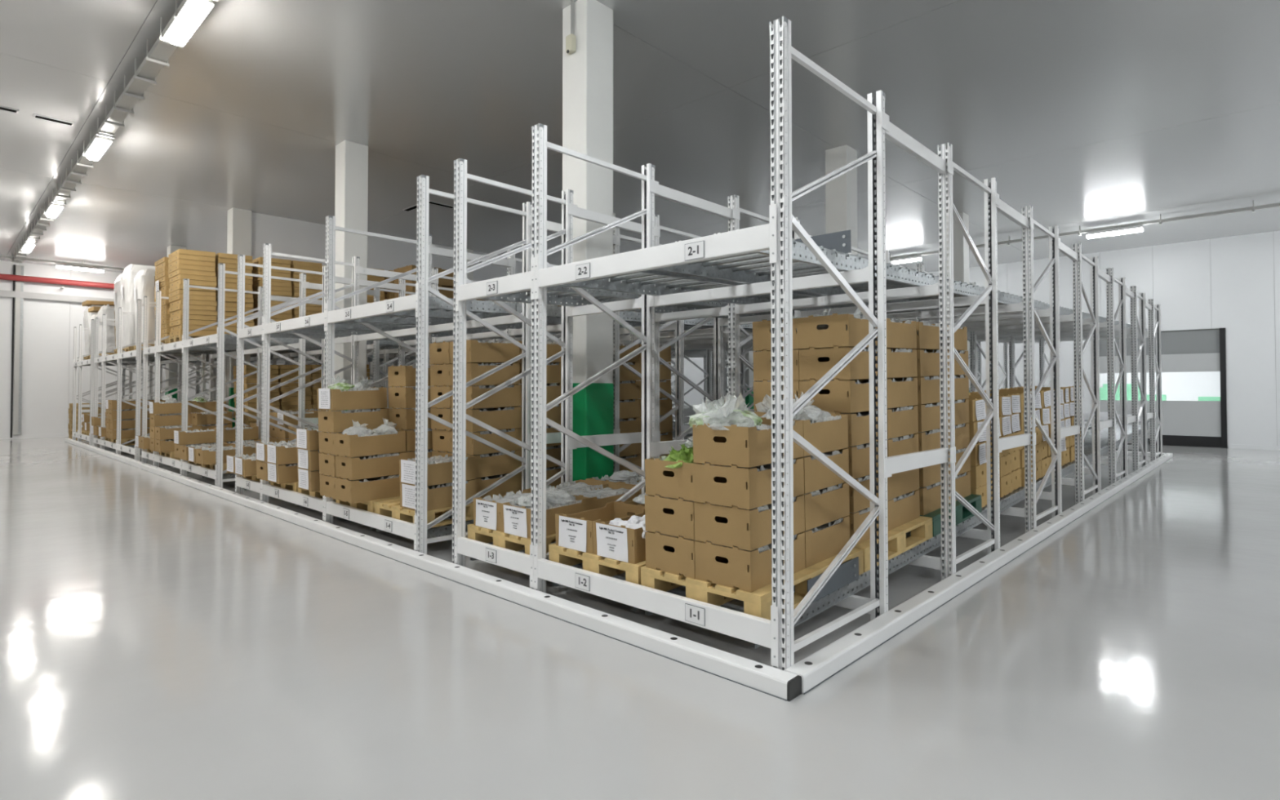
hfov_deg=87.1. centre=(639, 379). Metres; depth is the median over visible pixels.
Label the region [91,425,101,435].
cardboard box
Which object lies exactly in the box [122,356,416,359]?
track
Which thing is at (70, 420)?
pallet
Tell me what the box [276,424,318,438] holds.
cardboard box
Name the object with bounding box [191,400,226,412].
cardboard box
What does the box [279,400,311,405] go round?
carton
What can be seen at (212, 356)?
cross beam
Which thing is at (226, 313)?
carton
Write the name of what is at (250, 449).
cardboard box
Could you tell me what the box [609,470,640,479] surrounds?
plastic bag
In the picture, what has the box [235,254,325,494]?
frame
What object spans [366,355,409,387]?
frame
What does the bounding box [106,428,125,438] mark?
cardboard box
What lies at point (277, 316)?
carton
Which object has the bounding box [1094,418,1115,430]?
spacer
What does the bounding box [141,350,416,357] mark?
track
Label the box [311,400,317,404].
carton
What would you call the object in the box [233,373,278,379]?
carton
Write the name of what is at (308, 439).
cardboard box
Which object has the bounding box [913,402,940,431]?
cardboard box
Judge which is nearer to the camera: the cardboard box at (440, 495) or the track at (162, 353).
the cardboard box at (440, 495)
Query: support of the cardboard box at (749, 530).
on the cardboard box at (747, 571)
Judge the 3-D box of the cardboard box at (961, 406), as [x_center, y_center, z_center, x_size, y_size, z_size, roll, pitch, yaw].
[2.509,0.273,5.694,0.359,0.228,0.538,-1,-1,43]
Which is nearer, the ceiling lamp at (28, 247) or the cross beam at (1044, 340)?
the cross beam at (1044, 340)
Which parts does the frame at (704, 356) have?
post, post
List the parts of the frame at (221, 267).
post, post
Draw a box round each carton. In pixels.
[154,257,168,266]
[155,262,168,271]
[155,266,168,275]
[155,271,168,279]
[155,275,168,283]
[159,280,169,288]
[159,285,169,291]
[160,294,168,301]
[160,299,169,306]
[160,304,169,311]
[160,309,169,315]
[160,314,169,319]
[160,319,169,324]
[160,323,170,329]
[160,328,170,334]
[160,333,169,337]
[161,290,168,296]
[168,248,215,259]
[168,253,215,264]
[168,258,215,269]
[168,263,215,273]
[168,269,215,279]
[168,274,216,283]
[168,284,215,293]
[168,288,215,297]
[168,293,215,302]
[168,304,216,312]
[168,319,216,327]
[169,279,216,288]
[169,299,217,307]
[169,309,217,317]
[169,314,216,322]
[169,329,217,336]
[170,324,217,332]
[215,253,252,261]
[215,257,252,264]
[215,262,252,270]
[215,267,251,273]
[215,272,253,279]
[215,282,252,288]
[215,287,253,293]
[215,292,253,298]
[215,297,253,303]
[216,277,252,284]
[216,302,253,307]
[216,306,253,312]
[216,311,253,316]
[216,315,253,322]
[216,320,253,326]
[224,325,250,331]
[232,364,278,370]
[232,369,278,374]
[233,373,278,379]
[233,378,278,383]
[233,387,278,393]
[233,410,273,417]
[234,382,279,388]
[234,392,279,397]
[234,396,279,402]
[234,401,279,407]
[234,405,279,412]
[235,416,256,421]
[235,421,256,426]
[251,257,291,264]
[251,266,290,273]
[252,262,290,268]
[252,276,291,283]
[252,280,291,287]
[252,284,292,291]
[252,295,291,301]
[252,300,284,305]
[252,318,287,324]
[253,271,290,278]
[253,290,292,296]
[253,304,292,310]
[253,309,291,314]
[253,314,292,319]
[273,364,311,369]
[273,391,311,396]
[278,368,311,373]
[278,373,311,378]
[278,377,310,382]
[278,386,311,391]
[278,404,311,410]
[279,382,311,387]
[279,395,311,400]
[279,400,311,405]
[290,260,321,267]
[290,265,322,271]
[290,271,322,276]
[290,274,322,280]
[291,278,322,284]
[291,283,299,288]
[291,287,322,293]
[291,292,322,298]
[291,306,322,311]
[291,310,322,315]
[292,302,322,306]
[292,314,307,318]
[308,404,317,408]
[310,377,321,382]
[310,395,317,399]
[311,364,321,368]
[311,368,321,373]
[311,373,321,377]
[311,382,321,386]
[311,386,321,391]
[311,391,317,395]
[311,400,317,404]
[367,275,384,281]
[367,293,384,297]
[367,297,385,302]
[384,291,394,295]
[384,294,394,299]
[393,264,437,284]
[394,283,415,297]
[437,267,453,288]
[438,284,453,297]
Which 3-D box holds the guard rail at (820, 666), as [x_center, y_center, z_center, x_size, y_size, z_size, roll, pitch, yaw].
[5.851,1.473,8.521,0.112,0.084,15.030,-1,-1,43]
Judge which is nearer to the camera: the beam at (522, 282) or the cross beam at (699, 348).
the beam at (522, 282)
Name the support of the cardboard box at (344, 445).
on the cardboard box at (357, 468)
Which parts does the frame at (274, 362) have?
post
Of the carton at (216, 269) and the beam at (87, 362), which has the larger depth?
the beam at (87, 362)
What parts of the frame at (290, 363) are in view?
post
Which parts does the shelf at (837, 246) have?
rail, stop plate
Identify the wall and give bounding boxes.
[0,260,412,435]
[629,231,1279,448]
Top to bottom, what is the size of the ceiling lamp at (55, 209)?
0.096 m
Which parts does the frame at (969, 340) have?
post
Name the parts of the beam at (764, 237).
lane plate, lane plate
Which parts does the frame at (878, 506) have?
post, post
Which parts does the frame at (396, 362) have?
post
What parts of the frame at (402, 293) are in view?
post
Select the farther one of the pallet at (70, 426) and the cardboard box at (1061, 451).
the pallet at (70, 426)
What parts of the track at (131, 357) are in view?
rail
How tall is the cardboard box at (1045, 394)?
0.205 m
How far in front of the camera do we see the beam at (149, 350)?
12.16 m
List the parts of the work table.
leg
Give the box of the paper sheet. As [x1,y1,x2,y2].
[155,280,159,290]
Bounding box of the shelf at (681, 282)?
[558,264,938,315]
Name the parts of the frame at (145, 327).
post, post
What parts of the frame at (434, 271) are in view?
post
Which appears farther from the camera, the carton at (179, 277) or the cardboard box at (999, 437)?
the carton at (179, 277)
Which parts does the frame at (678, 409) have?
post, post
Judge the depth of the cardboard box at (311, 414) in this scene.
10.88 m
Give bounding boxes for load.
[83,304,114,355]
[89,312,97,336]
[97,304,115,352]
[113,273,123,349]
[120,264,155,346]
[133,268,155,345]
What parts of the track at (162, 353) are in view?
rail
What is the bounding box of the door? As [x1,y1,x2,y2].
[1093,328,1227,448]
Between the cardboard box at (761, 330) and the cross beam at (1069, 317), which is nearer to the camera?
the cardboard box at (761, 330)
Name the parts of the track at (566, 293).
rail, rail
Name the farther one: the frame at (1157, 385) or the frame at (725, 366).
the frame at (1157, 385)
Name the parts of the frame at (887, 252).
post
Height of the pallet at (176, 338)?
0.182 m
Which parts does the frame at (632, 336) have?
post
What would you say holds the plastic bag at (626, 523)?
in the cardboard box at (623, 544)
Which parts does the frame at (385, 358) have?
post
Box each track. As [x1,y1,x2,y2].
[83,364,321,365]
[88,363,320,364]
[98,362,283,364]
[106,360,405,362]
[112,358,405,360]
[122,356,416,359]
[126,355,415,358]
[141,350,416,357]
[153,350,393,355]
[165,347,408,353]
[180,345,395,351]
[195,340,697,351]
[204,422,688,482]
[208,333,728,351]
[244,431,693,490]
[253,330,501,341]
[271,435,693,506]
[277,323,561,340]
[306,316,629,335]
[345,308,687,332]
[376,515,473,538]
[383,296,752,332]
[470,542,555,578]
[475,282,974,332]
[552,423,1092,611]
[645,424,1148,648]
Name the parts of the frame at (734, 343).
post, post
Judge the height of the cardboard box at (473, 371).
0.228 m
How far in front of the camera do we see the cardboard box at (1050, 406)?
7.74 m
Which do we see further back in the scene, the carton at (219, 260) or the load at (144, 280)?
the load at (144, 280)
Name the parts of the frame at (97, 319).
post, post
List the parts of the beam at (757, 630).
lane plate, lane plate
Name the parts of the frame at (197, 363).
post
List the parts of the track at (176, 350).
rail, rail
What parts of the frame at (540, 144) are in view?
post, post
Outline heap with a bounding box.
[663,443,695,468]
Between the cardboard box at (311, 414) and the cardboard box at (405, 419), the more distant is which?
the cardboard box at (311, 414)
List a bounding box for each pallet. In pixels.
[68,408,106,413]
[68,413,89,418]
[68,423,82,429]
[68,428,77,434]
[69,403,106,408]
[69,418,87,424]
[81,430,89,435]
[83,355,89,359]
[98,352,114,357]
[105,436,135,442]
[111,437,135,445]
[122,346,133,352]
[133,344,154,350]
[160,337,168,343]
[160,451,180,459]
[168,333,209,342]
[187,460,203,466]
[203,462,231,473]
[243,475,270,483]
[270,480,297,492]
[297,488,334,499]
[335,496,399,512]
[374,497,473,528]
[467,523,555,555]
[548,542,645,585]
[640,547,863,620]
[853,515,933,572]
[920,493,982,537]
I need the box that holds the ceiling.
[0,0,1279,272]
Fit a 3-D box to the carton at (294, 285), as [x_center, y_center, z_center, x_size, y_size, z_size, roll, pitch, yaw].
[-6.548,-1.761,13.031,0.740,0.096,0.532,-1,-1,43]
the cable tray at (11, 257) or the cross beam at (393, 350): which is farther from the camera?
the cable tray at (11, 257)
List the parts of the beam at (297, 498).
lane plate, lane plate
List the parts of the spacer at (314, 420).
plate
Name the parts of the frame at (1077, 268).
post, post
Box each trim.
[0,289,114,302]
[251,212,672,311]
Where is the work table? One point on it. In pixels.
(1084, 420)
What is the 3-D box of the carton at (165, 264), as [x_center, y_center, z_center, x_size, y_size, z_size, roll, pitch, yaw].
[-8.520,-2.049,12.394,0.740,0.096,0.532,-1,-1,43]
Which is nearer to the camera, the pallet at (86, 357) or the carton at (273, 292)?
the carton at (273, 292)
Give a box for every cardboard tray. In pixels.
[81,300,114,306]
[88,306,114,312]
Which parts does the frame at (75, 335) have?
post, post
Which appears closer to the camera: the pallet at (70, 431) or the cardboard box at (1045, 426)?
the cardboard box at (1045, 426)
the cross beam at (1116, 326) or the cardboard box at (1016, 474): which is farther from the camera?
the cross beam at (1116, 326)
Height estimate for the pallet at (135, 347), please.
0.182 m
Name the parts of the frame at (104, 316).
post, post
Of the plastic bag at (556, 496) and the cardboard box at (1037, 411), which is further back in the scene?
the cardboard box at (1037, 411)
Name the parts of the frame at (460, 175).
post, post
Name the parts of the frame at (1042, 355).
post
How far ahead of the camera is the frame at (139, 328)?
12.79 m
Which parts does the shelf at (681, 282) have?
rail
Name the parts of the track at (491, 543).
rail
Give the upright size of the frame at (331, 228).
3.118 m
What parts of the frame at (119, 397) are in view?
post, post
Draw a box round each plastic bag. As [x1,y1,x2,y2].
[161,394,177,403]
[191,395,207,402]
[327,375,354,391]
[342,419,373,435]
[351,376,373,390]
[372,417,397,434]
[515,493,551,506]
[546,486,558,493]
[546,490,575,503]
[608,518,622,525]
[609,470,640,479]
[617,520,631,528]
[627,515,643,524]
[627,523,647,538]
[632,493,647,503]
[640,520,645,526]
[679,436,693,448]
[687,395,724,424]
[688,396,724,427]
[702,394,755,430]
[724,392,762,426]
[755,394,797,419]
[792,391,831,420]
[811,307,831,329]
[846,307,862,329]
[892,315,905,322]
[910,317,928,335]
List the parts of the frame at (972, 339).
post, post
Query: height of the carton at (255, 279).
0.096 m
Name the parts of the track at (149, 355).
rail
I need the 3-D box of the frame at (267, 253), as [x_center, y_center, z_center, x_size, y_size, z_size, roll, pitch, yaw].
[-4.081,-0.047,8.386,0.083,3.118,1.134,-1,-1,43]
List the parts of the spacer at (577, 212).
plate, plate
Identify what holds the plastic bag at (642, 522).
in the cardboard box at (623, 544)
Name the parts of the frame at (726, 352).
post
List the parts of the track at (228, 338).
rail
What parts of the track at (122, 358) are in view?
rail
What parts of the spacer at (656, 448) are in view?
plate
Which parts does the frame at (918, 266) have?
post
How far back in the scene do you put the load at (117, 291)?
15.11 m
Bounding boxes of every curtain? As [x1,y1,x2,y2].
[1098,328,1219,356]
[1099,352,1220,373]
[1099,400,1221,436]
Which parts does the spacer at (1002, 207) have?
plate, plate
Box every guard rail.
[64,438,801,701]
[783,453,1173,694]
[1112,450,1164,457]
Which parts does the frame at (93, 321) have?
post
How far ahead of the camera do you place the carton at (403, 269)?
13.56 m
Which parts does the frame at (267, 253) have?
post, post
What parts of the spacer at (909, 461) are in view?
plate, plate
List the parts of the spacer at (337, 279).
plate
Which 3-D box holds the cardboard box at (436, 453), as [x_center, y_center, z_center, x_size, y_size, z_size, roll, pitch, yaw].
[-1.684,0.777,6.526,0.359,0.228,0.538,-1,-1,43]
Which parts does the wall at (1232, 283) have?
wall panel, wall panel, wall panel, wall panel, wall panel, wall panel, wall panel, wall panel, wall panel, wall panel, wall panel, wall panel, wall panel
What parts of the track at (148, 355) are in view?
rail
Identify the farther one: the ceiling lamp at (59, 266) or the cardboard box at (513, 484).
the ceiling lamp at (59, 266)
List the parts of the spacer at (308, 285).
plate, plate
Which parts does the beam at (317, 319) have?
lane plate, lane plate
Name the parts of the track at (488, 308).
rail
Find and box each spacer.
[259,293,322,305]
[300,417,318,425]
[301,281,380,296]
[324,274,405,290]
[354,265,438,284]
[428,244,515,267]
[527,428,620,445]
[528,214,620,245]
[567,203,660,236]
[567,431,660,449]
[648,178,740,220]
[648,439,687,457]
[680,424,693,433]
[682,416,689,422]
[684,407,693,411]
[684,410,695,416]
[880,111,953,175]
[883,446,955,478]
[888,260,912,270]
[995,191,1033,229]
[997,432,1035,453]
[1054,424,1084,439]
[1057,236,1081,261]
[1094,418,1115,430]
[1097,265,1114,283]
[1124,284,1137,298]
[1126,415,1138,424]
[1145,299,1154,310]
[1146,412,1155,419]
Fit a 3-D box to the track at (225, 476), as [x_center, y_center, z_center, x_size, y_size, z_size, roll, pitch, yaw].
[-1.240,1.237,14.709,0.734,0.585,14.145,-1,-1,43]
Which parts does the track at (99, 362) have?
rail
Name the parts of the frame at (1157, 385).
post, post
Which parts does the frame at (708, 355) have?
post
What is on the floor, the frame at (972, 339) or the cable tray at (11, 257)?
the frame at (972, 339)
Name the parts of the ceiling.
panel, panel, panel, panel, panel, panel, panel, panel, panel, panel, panel, panel, panel, panel, panel, panel, panel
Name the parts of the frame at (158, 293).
post, post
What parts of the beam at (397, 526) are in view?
lane plate, lane plate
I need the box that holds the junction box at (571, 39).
[565,0,576,54]
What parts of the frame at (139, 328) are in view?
post, post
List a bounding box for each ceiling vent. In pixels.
[0,105,18,113]
[32,113,74,125]
[402,204,417,211]
[429,200,453,208]
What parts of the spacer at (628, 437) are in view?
plate, plate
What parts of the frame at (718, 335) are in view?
post, post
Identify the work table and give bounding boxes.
[1084,419,1149,450]
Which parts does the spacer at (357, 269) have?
plate, plate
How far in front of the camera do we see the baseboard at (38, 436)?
19.62 m
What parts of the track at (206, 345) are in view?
rail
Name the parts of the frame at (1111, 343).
post, post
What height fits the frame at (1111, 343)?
3.118 m
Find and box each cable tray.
[0,253,124,271]
[12,0,218,263]
[875,200,1279,260]
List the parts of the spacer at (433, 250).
plate, plate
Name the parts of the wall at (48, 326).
wall panel, wall panel, wall panel, wall panel, wall panel, wall panel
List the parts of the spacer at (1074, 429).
plate, plate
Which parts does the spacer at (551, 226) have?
plate, plate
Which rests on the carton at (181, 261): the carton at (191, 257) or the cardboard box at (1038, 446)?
the carton at (191, 257)
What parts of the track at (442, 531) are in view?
rail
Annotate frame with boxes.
[72,326,125,439]
[77,324,133,442]
[89,319,142,445]
[93,317,152,447]
[101,314,162,449]
[115,306,182,454]
[134,298,205,461]
[141,296,213,463]
[153,290,229,466]
[181,278,262,476]
[187,365,208,399]
[188,366,208,390]
[195,362,217,413]
[213,360,256,399]
[215,262,306,488]
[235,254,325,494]
[261,243,359,502]
[271,354,320,383]
[285,355,318,386]
[288,352,321,382]
[323,215,432,524]
[366,299,388,408]
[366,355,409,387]
[368,361,381,386]
[369,359,373,387]
[373,287,439,387]
[381,360,383,387]
[394,353,416,387]
[398,279,453,365]
[414,174,531,554]
[431,267,500,364]
[452,158,573,566]
[506,248,561,383]
[530,123,654,593]
[613,226,684,472]
[630,285,683,439]
[652,213,723,457]
[671,351,675,407]
[684,349,711,408]
[703,355,728,402]
[711,346,745,401]
[711,350,728,401]
[721,315,759,411]
[727,194,799,399]
[739,313,753,398]
[745,351,761,391]
[768,16,888,670]
[850,236,889,263]
[916,262,948,276]
[937,142,999,580]
[958,340,977,392]
[968,282,991,392]
[973,342,982,386]
[989,341,1008,389]
[1008,335,1023,388]
[1021,204,1062,533]
[1039,338,1054,386]
[1071,242,1101,504]
[1106,267,1128,485]
[1129,285,1147,471]
[1147,298,1162,462]
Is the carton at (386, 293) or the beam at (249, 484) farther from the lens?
the carton at (386, 293)
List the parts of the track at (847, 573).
rail, guide plate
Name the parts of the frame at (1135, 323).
post, post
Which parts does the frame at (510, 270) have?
post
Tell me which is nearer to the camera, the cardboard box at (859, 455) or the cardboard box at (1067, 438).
the cardboard box at (859, 455)
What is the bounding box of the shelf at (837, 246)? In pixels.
[650,229,1146,331]
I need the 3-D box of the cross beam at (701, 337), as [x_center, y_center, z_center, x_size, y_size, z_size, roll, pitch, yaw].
[1.302,-0.654,10.096,1.760,0.180,0.052,-1,-1,43]
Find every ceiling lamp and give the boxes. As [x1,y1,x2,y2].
[21,242,35,253]
[45,203,63,218]
[56,264,104,272]
[84,136,112,160]
[164,0,214,45]
[890,256,921,263]
[1086,226,1142,239]
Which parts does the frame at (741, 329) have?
post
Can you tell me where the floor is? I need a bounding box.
[0,436,1279,799]
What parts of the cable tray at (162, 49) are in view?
hanger rod, hanger rod, hanger rod, hanger rod, hanger rod, hanger rod, hanger rod, hanger rod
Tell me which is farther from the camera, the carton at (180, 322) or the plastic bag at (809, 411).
the carton at (180, 322)
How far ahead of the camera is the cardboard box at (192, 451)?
9.57 m
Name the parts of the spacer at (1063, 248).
plate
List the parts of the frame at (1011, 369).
post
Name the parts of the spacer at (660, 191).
plate, plate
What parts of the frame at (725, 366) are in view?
post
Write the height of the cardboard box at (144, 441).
0.228 m
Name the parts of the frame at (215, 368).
post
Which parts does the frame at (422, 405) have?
post, post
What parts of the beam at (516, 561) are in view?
lane plate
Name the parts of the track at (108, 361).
rail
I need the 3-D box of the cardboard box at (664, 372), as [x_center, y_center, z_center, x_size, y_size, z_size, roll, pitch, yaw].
[0.056,-0.096,7.868,0.359,0.228,0.537,-1,-1,43]
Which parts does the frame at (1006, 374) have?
post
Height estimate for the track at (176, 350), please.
0.585 m
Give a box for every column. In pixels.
[164,244,186,399]
[226,207,252,427]
[333,140,368,410]
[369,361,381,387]
[466,248,473,279]
[562,0,613,482]
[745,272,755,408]
[825,144,857,255]
[946,212,970,392]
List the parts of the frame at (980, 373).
post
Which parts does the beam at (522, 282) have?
lane plate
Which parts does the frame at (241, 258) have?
post, post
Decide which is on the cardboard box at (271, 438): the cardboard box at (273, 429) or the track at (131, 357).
the cardboard box at (273, 429)
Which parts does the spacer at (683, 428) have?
plate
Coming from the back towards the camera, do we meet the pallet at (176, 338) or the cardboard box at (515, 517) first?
the pallet at (176, 338)
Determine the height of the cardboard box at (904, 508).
0.228 m
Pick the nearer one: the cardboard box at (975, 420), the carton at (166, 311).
the cardboard box at (975, 420)
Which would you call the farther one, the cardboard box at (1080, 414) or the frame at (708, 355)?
the frame at (708, 355)
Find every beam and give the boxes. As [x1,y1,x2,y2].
[71,428,77,439]
[73,358,79,368]
[77,430,89,444]
[78,357,90,368]
[93,435,100,445]
[94,352,102,366]
[100,436,116,448]
[102,352,117,364]
[115,440,135,459]
[117,345,137,362]
[129,363,142,369]
[141,448,153,465]
[142,342,155,358]
[153,451,181,474]
[155,334,182,356]
[160,359,178,365]
[178,355,201,364]
[181,459,219,485]
[182,327,221,352]
[210,352,225,360]
[225,347,258,359]
[235,474,261,500]
[236,317,262,344]
[250,356,257,360]
[258,339,300,355]
[261,480,324,519]
[262,303,325,340]
[270,359,285,364]
[273,352,288,360]
[285,355,314,364]
[290,349,321,359]
[305,360,319,364]
[324,334,353,345]
[324,495,417,550]
[325,283,418,330]
[354,327,416,345]
[366,343,373,350]
[366,349,385,356]
[379,353,394,358]
[386,346,416,355]
[395,352,416,357]
[400,338,416,349]
[428,307,524,337]
[433,328,510,342]
[453,525,533,587]
[455,257,534,311]
[479,338,495,342]
[497,333,561,342]
[511,324,561,338]
[533,545,778,666]
[534,204,777,299]
[554,333,630,342]
[567,296,641,322]
[619,321,678,334]
[619,337,675,345]
[634,326,728,341]
[649,266,868,313]
[655,305,728,327]
[659,339,714,346]
[671,355,703,357]
[672,350,706,355]
[684,331,752,341]
[684,341,753,347]
[684,346,711,351]
[684,351,728,355]
[720,314,783,330]
[723,337,751,345]
[725,344,753,348]
[735,282,942,319]
[793,591,870,613]
[797,294,985,317]
[860,297,1024,319]
[893,550,943,569]
[909,307,1049,324]
[938,310,1073,328]
[957,526,987,540]
[966,317,1090,331]
[967,333,990,337]
[967,335,1008,340]
[974,318,1107,337]
[976,336,1022,342]
[998,324,1119,336]
[998,338,1039,342]
[1000,503,1026,522]
[1007,340,1044,346]
[1013,326,1130,341]
[1029,329,1139,339]
[1031,491,1051,500]
[1043,331,1148,342]
[1049,477,1075,485]
[1059,334,1155,341]
[1071,467,1092,474]
[1089,455,1108,464]
[1103,451,1120,457]
[1115,444,1132,449]
[1138,431,1150,438]
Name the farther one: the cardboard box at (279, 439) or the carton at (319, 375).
the carton at (319, 375)
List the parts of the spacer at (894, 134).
plate, plate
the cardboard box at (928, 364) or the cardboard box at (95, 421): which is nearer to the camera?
the cardboard box at (928, 364)
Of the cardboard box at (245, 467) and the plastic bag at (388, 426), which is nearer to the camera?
the plastic bag at (388, 426)
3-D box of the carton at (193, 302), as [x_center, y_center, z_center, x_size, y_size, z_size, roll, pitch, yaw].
[-7.781,-1.301,11.720,0.740,0.096,0.532,-1,-1,43]
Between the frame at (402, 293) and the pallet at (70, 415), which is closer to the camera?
the frame at (402, 293)
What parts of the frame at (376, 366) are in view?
post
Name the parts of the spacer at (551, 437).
plate, plate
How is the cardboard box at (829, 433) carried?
on the cardboard box at (817, 476)
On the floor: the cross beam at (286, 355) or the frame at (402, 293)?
the frame at (402, 293)
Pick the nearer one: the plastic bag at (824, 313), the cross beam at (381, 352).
the plastic bag at (824, 313)
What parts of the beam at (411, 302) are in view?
lane plate, lane plate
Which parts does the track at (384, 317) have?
rail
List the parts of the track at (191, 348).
rail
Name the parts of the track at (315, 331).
rail, rail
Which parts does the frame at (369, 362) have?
post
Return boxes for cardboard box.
[82,413,106,422]
[82,422,88,430]
[84,422,106,431]
[91,416,106,426]
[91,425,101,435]
[93,426,106,435]
[98,426,106,436]
[106,399,133,409]
[106,408,127,418]
[106,418,128,429]
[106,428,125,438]
[108,399,142,409]
[108,408,142,419]
[109,417,142,429]
[109,427,142,439]
[135,435,150,448]
[139,435,150,448]
[146,399,165,408]
[146,408,168,417]
[146,417,160,427]
[149,400,191,414]
[149,413,191,426]
[149,424,191,439]
[149,438,155,451]
[155,424,197,439]
[155,439,174,452]
[173,427,216,444]
[173,442,216,458]
[180,442,227,460]
[188,444,235,462]
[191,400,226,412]
[191,410,232,425]
[193,422,232,431]
[195,445,245,465]
[213,425,258,441]
[222,439,261,444]
[223,439,257,443]
[226,453,255,473]
[231,440,276,445]
[235,455,257,476]
[243,441,279,455]
[249,422,256,426]
[255,440,296,462]
[256,460,267,480]
[266,442,297,465]
[266,462,297,484]
[269,409,297,412]
[269,410,310,424]
[269,424,277,437]
[269,436,279,442]
[276,410,318,426]
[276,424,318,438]
[277,437,288,442]
[288,425,312,439]
[296,408,320,410]
[296,427,319,450]
[297,448,324,471]
[297,468,319,491]
[304,426,316,430]
[316,386,386,410]
[318,408,387,432]
[318,431,342,454]
[319,453,338,476]
[319,474,340,498]
[333,429,405,457]
[334,474,401,503]
[335,451,407,479]
[387,364,430,386]
[387,386,434,408]
[387,407,431,422]
[388,407,447,430]
[395,427,436,451]
[399,453,475,485]
[400,479,475,511]
[404,448,434,458]
[429,341,492,364]
[430,363,491,386]
[430,385,489,408]
[430,407,491,430]
[431,428,453,453]
[431,450,451,457]
[449,338,519,363]
[449,362,519,386]
[450,384,520,408]
[451,406,521,431]
[451,427,521,455]
[451,449,521,478]
[473,488,530,531]
[475,471,521,497]
[501,494,590,538]
[515,362,561,383]
[516,340,561,363]
[517,403,560,425]
[520,382,560,405]
[520,424,560,446]
[546,444,560,467]
[546,466,560,486]
[546,479,608,492]
[555,501,644,554]
[568,483,639,510]
[586,471,641,484]
[592,509,645,564]
[613,500,644,516]
[615,477,641,494]
[619,343,639,362]
[619,361,639,381]
[619,380,640,399]
[619,399,640,418]
[619,417,640,433]
[619,442,641,457]
[619,453,641,471]
[624,379,671,398]
[637,343,671,362]
[640,362,671,380]
[640,396,672,417]
[640,414,672,433]
[644,455,709,501]
[644,494,694,539]
[644,531,697,578]
[660,431,672,441]
[692,417,803,467]
[693,457,804,509]
[693,494,804,551]
[694,532,805,592]
[752,318,803,351]
[753,349,799,381]
[753,379,831,410]
[754,411,766,417]
[764,413,848,456]
[797,313,877,349]
[799,346,877,380]
[799,378,885,413]
[801,448,848,493]
[803,482,849,530]
[803,515,849,568]
[831,409,878,446]
[847,440,888,479]
[848,472,889,512]
[848,500,889,546]
[866,318,916,349]
[886,348,917,377]
[886,377,917,408]
[887,405,918,439]
[887,433,918,457]
[888,468,919,499]
[888,489,919,529]
[890,321,939,350]
[897,375,939,404]
[906,348,939,376]
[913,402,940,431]
[917,428,940,451]
[918,350,968,375]
[918,481,940,515]
[919,463,940,487]
[924,324,967,351]
[936,374,968,400]
[947,399,968,426]
[947,422,969,452]
[948,447,970,475]
[948,471,970,504]
[968,392,1031,411]
[968,393,1021,413]
[968,394,1011,416]
[968,397,986,422]
[968,418,986,443]
[970,440,986,466]
[970,462,986,488]
[970,483,986,507]
[971,391,1041,408]
[975,420,1000,439]
[984,389,1050,408]
[990,434,1011,457]
[990,437,1000,460]
[990,457,999,480]
[998,389,1054,404]
[999,414,1011,436]
[1000,453,1011,477]
[1000,473,1012,497]
[1001,387,1064,403]
[1008,449,1020,471]
[1008,468,1021,491]
[1009,431,1021,453]
[1010,386,1070,403]
[1010,412,1020,432]
[1011,429,1024,448]
[1017,386,1074,401]
[1018,411,1031,430]
[1019,447,1031,467]
[1019,465,1032,486]
[1021,408,1040,426]
[1031,426,1041,444]
[1031,443,1042,462]
[1035,386,1084,399]
[1035,460,1041,479]
[1037,406,1050,425]
[1040,423,1048,441]
[1041,440,1047,458]
[1041,457,1049,477]
[1044,454,1055,471]
[1047,422,1054,439]
[1047,439,1055,456]
[1048,405,1054,422]
[1060,403,1064,419]
[1061,402,1070,417]
[1061,418,1064,427]
[1061,436,1066,451]
[1061,451,1062,466]
[1062,417,1071,426]
[1062,447,1070,465]
[1065,435,1069,448]
[1066,415,1074,426]
[1068,400,1074,416]
[1069,435,1075,447]
[1069,444,1075,462]
[1070,413,1084,429]
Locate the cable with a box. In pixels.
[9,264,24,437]
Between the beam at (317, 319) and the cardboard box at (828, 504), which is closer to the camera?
the cardboard box at (828, 504)
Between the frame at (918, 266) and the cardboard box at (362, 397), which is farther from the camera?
the frame at (918, 266)
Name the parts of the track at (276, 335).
rail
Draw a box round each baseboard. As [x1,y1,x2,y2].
[0,433,68,439]
[1228,444,1279,450]
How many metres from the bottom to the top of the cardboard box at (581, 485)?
0.228 m
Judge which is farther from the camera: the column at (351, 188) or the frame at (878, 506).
the column at (351, 188)
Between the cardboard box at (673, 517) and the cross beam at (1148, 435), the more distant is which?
the cross beam at (1148, 435)
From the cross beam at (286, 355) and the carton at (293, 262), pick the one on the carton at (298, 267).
the carton at (293, 262)
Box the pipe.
[0,273,114,288]
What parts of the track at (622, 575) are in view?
rail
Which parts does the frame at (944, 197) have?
post, post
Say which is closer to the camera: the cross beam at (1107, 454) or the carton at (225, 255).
the cross beam at (1107, 454)
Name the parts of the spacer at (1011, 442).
plate, plate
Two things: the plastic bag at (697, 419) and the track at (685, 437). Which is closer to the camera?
the plastic bag at (697, 419)
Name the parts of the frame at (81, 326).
post, post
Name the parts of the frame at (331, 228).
post, post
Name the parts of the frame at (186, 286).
post, post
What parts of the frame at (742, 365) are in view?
post, post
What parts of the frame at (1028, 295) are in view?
post, post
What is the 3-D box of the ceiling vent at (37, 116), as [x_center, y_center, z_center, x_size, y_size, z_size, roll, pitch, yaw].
[-8.065,-3.565,9.260,0.136,0.015,0.420,-1,-1,43]

